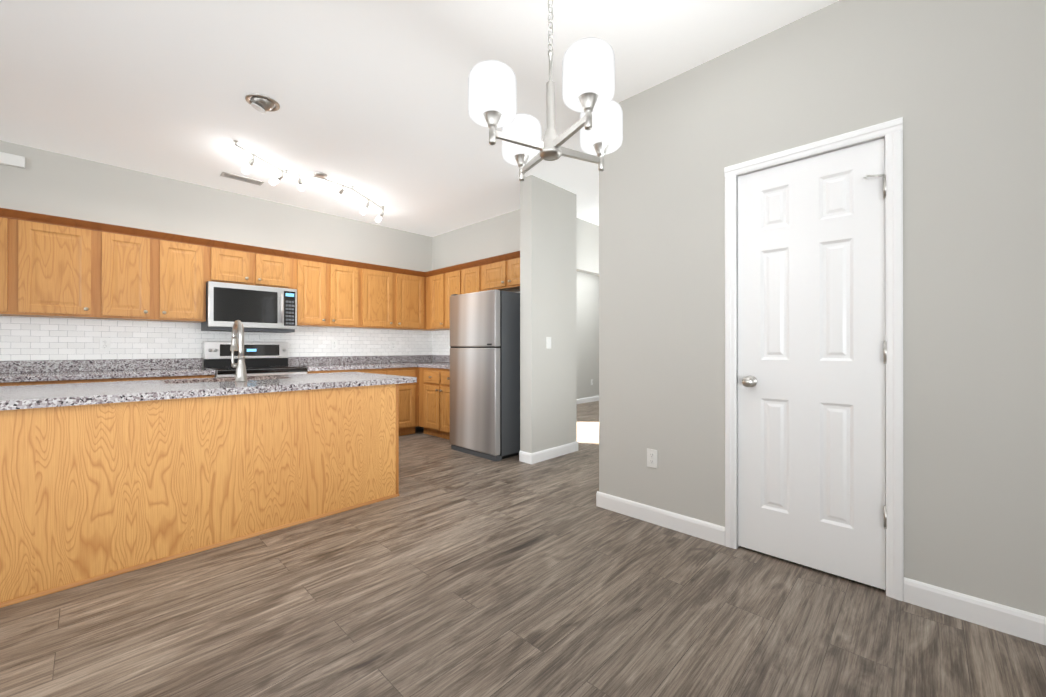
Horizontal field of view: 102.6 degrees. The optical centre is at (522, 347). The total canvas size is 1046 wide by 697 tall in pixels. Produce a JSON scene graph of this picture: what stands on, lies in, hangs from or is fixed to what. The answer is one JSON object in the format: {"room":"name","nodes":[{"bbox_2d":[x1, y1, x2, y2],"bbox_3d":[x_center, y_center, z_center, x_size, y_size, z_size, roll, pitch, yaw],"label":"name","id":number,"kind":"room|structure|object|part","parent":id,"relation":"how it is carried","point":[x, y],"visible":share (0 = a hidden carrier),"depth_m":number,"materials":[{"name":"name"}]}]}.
{"room":"kitchen","nodes":[
{"label":"kitchen","id":0,"kind":"room"},
{"bbox_2d":[0,140,431,367],"bbox_3d":[-4.380,-0.268,3.151,0.120,2.743,8.620,0,0,44],"label":"wall","id":1,"kind":"structure","parent":0,"point":[52,183],"depth_m":4.15,"materials":[{"name":"paint"}]},
{"bbox_2d":[0,212,19,316],"bbox_3d":[-4.207,-0.623,3.013,0.314,0.748,0.720,0,0,44],"label":"upper cabinet","id":2,"kind":"object","parent":1,"relation":"attached to","point":[7,219],"depth_m":3.15,"materials":[{"name":"brown wood"}]},
{"bbox_2d":[0,152,24,167],"bbox_3d":[-4.087,-1.496,3.350,0.030,0.090,0.140,0,0,44],"label":"alarm box","id":3,"kind":"object","parent":1,"relation":"attached to","point":[12,160],"visible":0.98,"depth_m":3.34,"materials":[{"name":"white plastic"}]},
{"bbox_2d":[16,212,99,318],"bbox_3d":[-3.805,-0.622,3.430,0.314,0.748,0.440,0,0,44],"label":"upper cabinet","id":4,"kind":"object","parent":1,"relation":"attached to","point":[51,266],"depth_m":3.32,"materials":[{"name":"brown wood"}]},
{"bbox_2d":[100,224,207,322],"bbox_3d":[-3.397,-0.621,3.854,0.314,0.748,0.735,0,0,44],"label":"upper cabinet","id":5,"kind":"object","parent":1,"relation":"attached to","point":[145,276],"depth_m":3.74,"materials":[{"name":"brown wood"}]},
{"bbox_2d":[0,316,431,360],"bbox_3d":[-4.334,-0.075,3.106,0.008,0.367,8.620,0,0,44],"label":"tile backsplash","id":6,"kind":"structure","parent":1,"relation":"attached to","point":[32,338],"depth_m":3.98,"materials":[{"name":"white tile"}]},
{"bbox_2d":[99,338,109,350],"bbox_3d":[-3.720,-0.025,3.730,0.009,0.115,0.070,0,0,44],"label":"outlet","id":7,"kind":"object","parent":6,"relation":"attached to","point":[104,344],"visible":1,"depth_m":3.73,"materials":[{"name":"white plastic"}]},
{"bbox_2d":[0,355,431,374],"bbox_3d":[-3.294,0.160,4.166,0.019,0.100,5.590,0,0,44],"label":"backsplash","id":8,"kind":"structure","parent":1,"relation":"attached to","point":[6,367],"depth_m":3.89,"materials":[{"name":"grey stone"}]},
{"bbox_2d":[208,240,295,288],"bbox_3d":[-2.872,-0.813,4.400,0.314,0.362,0.780,0,0,44],"label":"upper cabinet","id":9,"kind":"object","parent":1,"relation":"attached to","point":[227,263],"depth_m":4.29,"materials":[{"name":"brown wood"}]},
{"bbox_2d":[201,281,296,332],"bbox_3d":[-2.822,-0.394,4.351,0.452,0.460,0.774,0,0,44],"label":"microwave","id":10,"kind":"object","parent":9,"relation":"attached to","point":[252,308],"visible":1,"depth_m":4.20,"materials":[{"name":"grey metal"}]},
{"bbox_2d":[296,256,363,327],"bbox_3d":[-2.346,-0.619,4.945,0.314,0.748,0.735,0,0,44],"label":"upper cabinet","id":11,"kind":"object","parent":1,"relation":"attached to","point":[330,293],"depth_m":4.85,"materials":[{"name":"brown wood"}]},
{"bbox_2d":[364,264,423,330],"bbox_3d":[-1.765,-0.618,5.548,0.314,0.748,0.940,0,0,44],"label":"upper cabinet","id":12,"kind":"object","parent":1,"relation":"attached to","point":[393,298],"depth_m":5.44,"materials":[{"name":"brown wood"}]},
{"bbox_2d":[0,0,838,236],"bbox_3d":[1.331,-1.692,2.223,11.000,0.100,15.200,0,0,44],"label":"ceiling","id":13,"kind":"structure","parent":0,"point":[370,97],"depth_m":2.60,"materials":[{"name":"paint"}]},
{"bbox_2d":[220,172,263,185],"bbox_3d":[-2.725,-1.634,4.073,0.130,0.008,0.340,0,0,44],"label":"ceiling vent","id":14,"kind":"object","parent":13,"relation":"in","point":[241,178],"visible":1,"depth_m":4.06,"materials":[{"name":"silver metal"}]},
{"bbox_2d":[245,94,279,113],"bbox_3d":[-1.743,-1.654,2.809,0.200,0.154,0.200,0,0,44],"label":"recessed light","id":15,"kind":"object","parent":13,"relation":"in","point":[263,104],"visible":0.67,"depth_m":2.77,"materials":[{"name":"grey metal"}]},
{"bbox_2d":[233,140,383,216],"bbox_3d":[-1.968,-1.574,4.114,0.658,0.126,1.596,0,0,44],"label":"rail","id":16,"kind":"object","parent":13,"relation":"attached to","point":[320,175],"visible":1,"depth_m":3.92,"materials":[{"name":"metal"}]},
{"bbox_2d":[242,163,251,173],"bbox_3d":[-2.313,-1.495,3.513,0.082,0.087,0.059,0,0,5],"label":"track light","id":17,"kind":"object","parent":16,"relation":"attached to","point":[246,168],"depth_m":3.49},
{"bbox_2d":[269,177,278,185],"bbox_3d":[-2.275,-1.520,3.839,0.092,0.073,0.059,0,0,14],"label":"track light","id":18,"kind":"object","parent":16,"relation":"attached to","point":[273,181],"depth_m":3.82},
{"bbox_2d":[298,184,304,190],"bbox_3d":[-2.111,-1.527,3.991,0.059,0.067,0.093,0,0,-19],"label":"track light","id":19,"kind":"object","parent":16,"relation":"attached to","point":[301,187],"depth_m":3.98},
{"bbox_2d":[334,192,340,199],"bbox_3d":[-1.860,-1.522,4.212,0.092,0.071,0.060,0,0,29],"label":"track light","id":20,"kind":"object","parent":16,"relation":"attached to","point":[337,196],"depth_m":4.19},
{"bbox_2d":[360,207,366,214],"bbox_3d":[-1.734,-1.489,4.566,0.080,0.089,0.059,0,0,5],"label":"track light","id":21,"kind":"object","parent":16,"relation":"attached to","point":[363,211],"depth_m":4.55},
{"bbox_2d":[375,216,381,222],"bbox_3d":[-1.687,-1.504,4.908,0.088,0.081,0.059,0,0,26],"label":"track light","id":22,"kind":"object","parent":16,"relation":"attached to","point":[378,218],"depth_m":4.89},
{"bbox_2d":[468,0,622,180],"bbox_3d":[0.085,-1.113,1.296,0.415,1.059,0.415,0,0,18],"label":"chandelier","id":23,"kind":"object","parent":13,"relation":"hanging from","point":[588,77],"visible":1,"depth_m":1.19,"materials":[{"name":"white glass"}]},
{"bbox_2d":[432,209,519,292],"bbox_3d":[-0.484,-0.264,5.446,2.550,2.743,0.090,0,0,44],"label":"wall","id":24,"kind":"structure","parent":0,"point":[494,236],"depth_m":5.48,"materials":[{"name":"paint"}]},
{"bbox_2d":[424,272,449,330],"bbox_3d":[-1.092,-0.617,5.745,0.499,0.748,0.315,0,0,44],"label":"upper cabinet","id":25,"kind":"object","parent":24,"relation":"attached to","point":[433,281],"depth_m":5.64,"materials":[{"name":"brown wood"}]},
{"bbox_2d":[432,355,449,362],"bbox_3d":[-0.809,0.163,5.669,1.470,0.100,0.019,0,0,44],"label":"backsplash","id":26,"kind":"structure","parent":24,"relation":"attached to","point":[435,358],"depth_m":5.98,"materials":[{"name":"grey stone"}]},
{"bbox_2d":[432,330,450,354],"bbox_3d":[-0.799,-0.070,5.680,1.470,0.367,0.008,0,0,44],"label":"tile backsplash","id":27,"kind":"structure","parent":24,"relation":"attached to","point":[440,339],"depth_m":6.04,"materials":[{"name":"white tile"}]},
{"bbox_2d":[444,264,479,327],"bbox_3d":[-0.651,-0.618,5.320,0.726,0.748,0.315,0,0,44],"label":"upper cabinet","id":28,"kind":"object","parent":24,"relation":"attached to","point":[465,279],"depth_m":5.24,"materials":[{"name":"brown wood"}]},
{"bbox_2d":[480,252,519,291],"bbox_3d":[-0.055,-0.827,4.747,0.929,0.332,0.315,0,0,44],"label":"upper cabinet","id":29,"kind":"object","parent":24,"relation":"attached to","point":[502,273],"depth_m":4.73,"materials":[{"name":"brown wood"}]},
{"bbox_2d":[0,401,1045,696],"bbox_3d":[1.331,1.151,2.217,11.000,0.100,15.200,0,0,44],"label":"floor","id":30,"kind":"structure","parent":0,"point":[448,571],"depth_m":1.71,"materials":[{"name":"brown wood"}]},
{"bbox_2d":[0,375,123,385],"bbox_3d":[-3.734,0.676,3.276,0.628,0.856,0.836,0,0,44],"label":"base cabinet","id":31,"kind":"object","parent":30,"relation":"on","point":[107,378],"depth_m":3.11,"materials":[{"name":"brown wood"}]},
{"bbox_2d":[0,367,214,378],"bbox_3d":[-4.014,0.227,2.980,0.636,0.040,2.882,0,0,44],"label":"countertop","id":32,"kind":"structure","parent":31,"relation":"on","point":[163,370],"depth_m":3.42,"materials":[{"name":"grey stone"}]},
{"bbox_2d":[124,375,214,380],"bbox_3d":[-3.278,0.677,3.749,0.628,0.856,0.750,0,0,44],"label":"base cabinet","id":33,"kind":"object","parent":30,"relation":"on","point":[126,377],"depth_m":3.54,"materials":[{"name":"brown wood"}]},
{"bbox_2d":[0,384,398,607],"bbox_3d":[-2.659,0.684,2.092,1.098,0.834,3.884,0,0,44],"label":"kitchen island","id":34,"kind":"object","parent":30,"relation":"on","point":[100,480],"depth_m":2.18,"materials":[{"name":"brown wood"}]},
{"bbox_2d":[0,372,415,411],"bbox_3d":[-2.593,0.246,2.123,1.080,0.041,4.020,0,0,44],"label":"island countertop","id":35,"kind":"structure","parent":34,"relation":"on","point":[12,398],"depth_m":2.36,"materials":[{"name":"grey stone"}]},
{"bbox_2d":[230,320,247,379],"bbox_3d":[-1.950,0.021,2.852,0.247,0.413,0.091,0,0,44],"label":"faucet","id":36,"kind":"object","parent":35,"relation":"on","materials":[{"name":"grey metal"}]},
{"bbox_2d":[203,341,306,376],"bbox_3d":[-2.707,0.523,4.264,0.720,1.165,0.769,0,0,44],"label":"range","id":37,"kind":"object","parent":30,"relation":"on","point":[266,358],"visible":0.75,"depth_m":4.31,"materials":[{"name":"metal"}]},
{"bbox_2d":[307,367,359,373],"bbox_3d":[-2.279,0.679,4.786,0.628,0.856,0.563,0,0,44],"label":"base cabinet","id":38,"kind":"object","parent":30,"relation":"on","point":[334,369],"depth_m":4.62,"materials":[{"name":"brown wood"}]},
{"bbox_2d":[360,367,415,435],"bbox_3d":[-1.860,0.680,5.222,0.628,0.856,0.918,0,0,44],"label":"base cabinet","id":39,"kind":"object","parent":30,"relation":"on","point":[407,391],"depth_m":5.20,"materials":[{"name":"brown wood"}]},
{"bbox_2d":[307,363,415,370],"bbox_3d":[-2.016,0.232,5.055,0.636,0.040,1.315,0,0,44],"label":"countertop","id":40,"kind":"structure","parent":39,"relation":"on","point":[311,366],"depth_m":4.99,"materials":[{"name":"grey stone"}]},
{"bbox_2d":[416,367,449,439],"bbox_3d":[-0.808,0.680,5.251,0.890,0.856,0.628,0,0,44],"label":"base cabinet","id":41,"kind":"object","parent":30,"relation":"on","point":[424,400],"depth_m":5.10,"materials":[{"name":"brown wood"}]},
{"bbox_2d":[416,363,449,366],"bbox_3d":[-1.029,0.232,5.460,1.496,0.040,0.636,0,0,44],"label":"countertop","id":42,"kind":"structure","parent":41,"relation":"on","point":[417,364],"depth_m":5.17,"materials":[{"name":"grey stone"}]},
{"bbox_2d":[450,289,519,460],"bbox_3d":[-0.260,0.268,4.575,0.740,1.677,0.792,0,0,44],"label":"fridge","id":43,"kind":"object","parent":30,"relation":"on","point":[485,374],"visible":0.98,"depth_m":4.21,"materials":[{"name":"grey metal"}]},
{"bbox_2d":[520,175,576,452],"bbox_3d":[0.273,-0.266,4.286,0.150,2.743,0.710,0,0,44],"label":"wall","id":44,"kind":"structure","parent":0,"point":[548,303],"depth_m":4.15,"materials":[{"name":"paint"}]},
{"bbox_2d":[546,337,550,348],"bbox_3d":[0.259,-0.045,4.154,0.011,0.115,0.070,0,0,44],"label":"light switch","id":45,"kind":"object","parent":44,"relation":"attached to","point":[548,342],"visible":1,"depth_m":4.14,"materials":[{"name":"white plastic"}]},
{"bbox_2d":[527,441,577,463],"bbox_3d":[0.332,1.055,4.227,0.014,0.100,0.738,0,0,44],"label":"baseboard","id":46,"kind":"structure","parent":44,"relation":"attached to","point":[532,458],"depth_m":4.17,"materials":[{"name":"white wood"}]},
{"bbox_2d":[577,272,598,398],"bbox_3d":[1.167,-0.257,8.422,0.120,2.743,6.490,0,0,44],"label":"wall","id":47,"kind":"structure","parent":0,"point":[587,328],"depth_m":8.48,"materials":[{"name":"paint"}]},
{"bbox_2d":[577,396,598,403],"bbox_3d":[1.215,1.064,8.373,0.014,0.100,6.490,0,0,44],"label":"baseboard","id":48,"kind":"structure","parent":47,"relation":"attached to","point":[596,398],"depth_m":8.45,"materials":[{"name":"white wood"}]},
{"bbox_2d":[577,218,598,275],"bbox_3d":[2.435,-1.310,7.204,0.120,0.643,6.490,0,0,44],"label":"wall","id":49,"kind":"structure","parent":0,"point":[587,247],"depth_m":5.48,"materials":[{"name":"paint"}]},
{"bbox_2d":[599,0,1045,616],"bbox_3d":[2.933,-0.273,0.683,6.560,2.743,0.120,0,0,44],"label":"wall","id":50,"kind":"structure","parent":0,"point":[959,86],"depth_m":1.81,"materials":[{"name":"paint"}]},
{"bbox_2d":[647,448,656,467],"bbox_3d":[0.811,0.698,2.635,0.070,0.115,0.009,0,0,44],"label":"outlet","id":51,"kind":"object","parent":50,"relation":"attached to","point":[652,458],"visible":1,"depth_m":2.63,"materials":[{"name":"white plastic"}]},
{"bbox_2d":[596,491,724,545],"bbox_3d":[0.819,1.052,2.624,0.846,0.100,0.014,0,0,44],"label":"baseboard","id":52,"kind":"structure","parent":50,"relation":"attached to","point":[694,527],"depth_m":2.57,"materials":[{"name":"white wood"}]},
{"bbox_2d":[738,138,886,589],"bbox_3d":[1.401,0.074,2.082,0.622,2.026,0.084,0,0,44],"label":"door","id":53,"kind":"structure","parent":50,"relation":"in","point":[812,401],"depth_m":2.06,"materials":[{"name":"white wood"}]},
{"bbox_2d":[742,375,756,386],"bbox_3d":[1.203,0.183,2.235,0.064,0.064,0.068,0,0,44],"label":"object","id":54,"kind":"structure","parent":53,"relation":"attached to","point":[749,381],"depth_m":2.21,"materials":[{"name":"grey metal"}]},
{"bbox_3d":[1.583,0.014,1.883,0.080,1.588,0.024,0,0,24],"label":"door hinges","id":55,"kind":"part","parent":53,"relation":"part of","materials":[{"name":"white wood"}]},
{"bbox_2d":[724,117,903,600],"bbox_3d":[1.429,0.051,2.119,0.734,2.101,0.137,0,0,44],"label":"door frame","id":56,"kind":"structure","parent":50,"relation":"attached to","point":[891,132],"depth_m":1.85,"materials":[{"name":"white wood"}]},
{"bbox_2d":[904,577,1045,644],"bbox_3d":[3.452,1.047,0.089,4.992,0.100,0.014,0,0,44],"label":"baseboard","id":57,"kind":"structure","parent":50,"relation":"attached to","point":[1026,625],"depth_m":1.66,"materials":[{"name":"white wood"}]}
]}

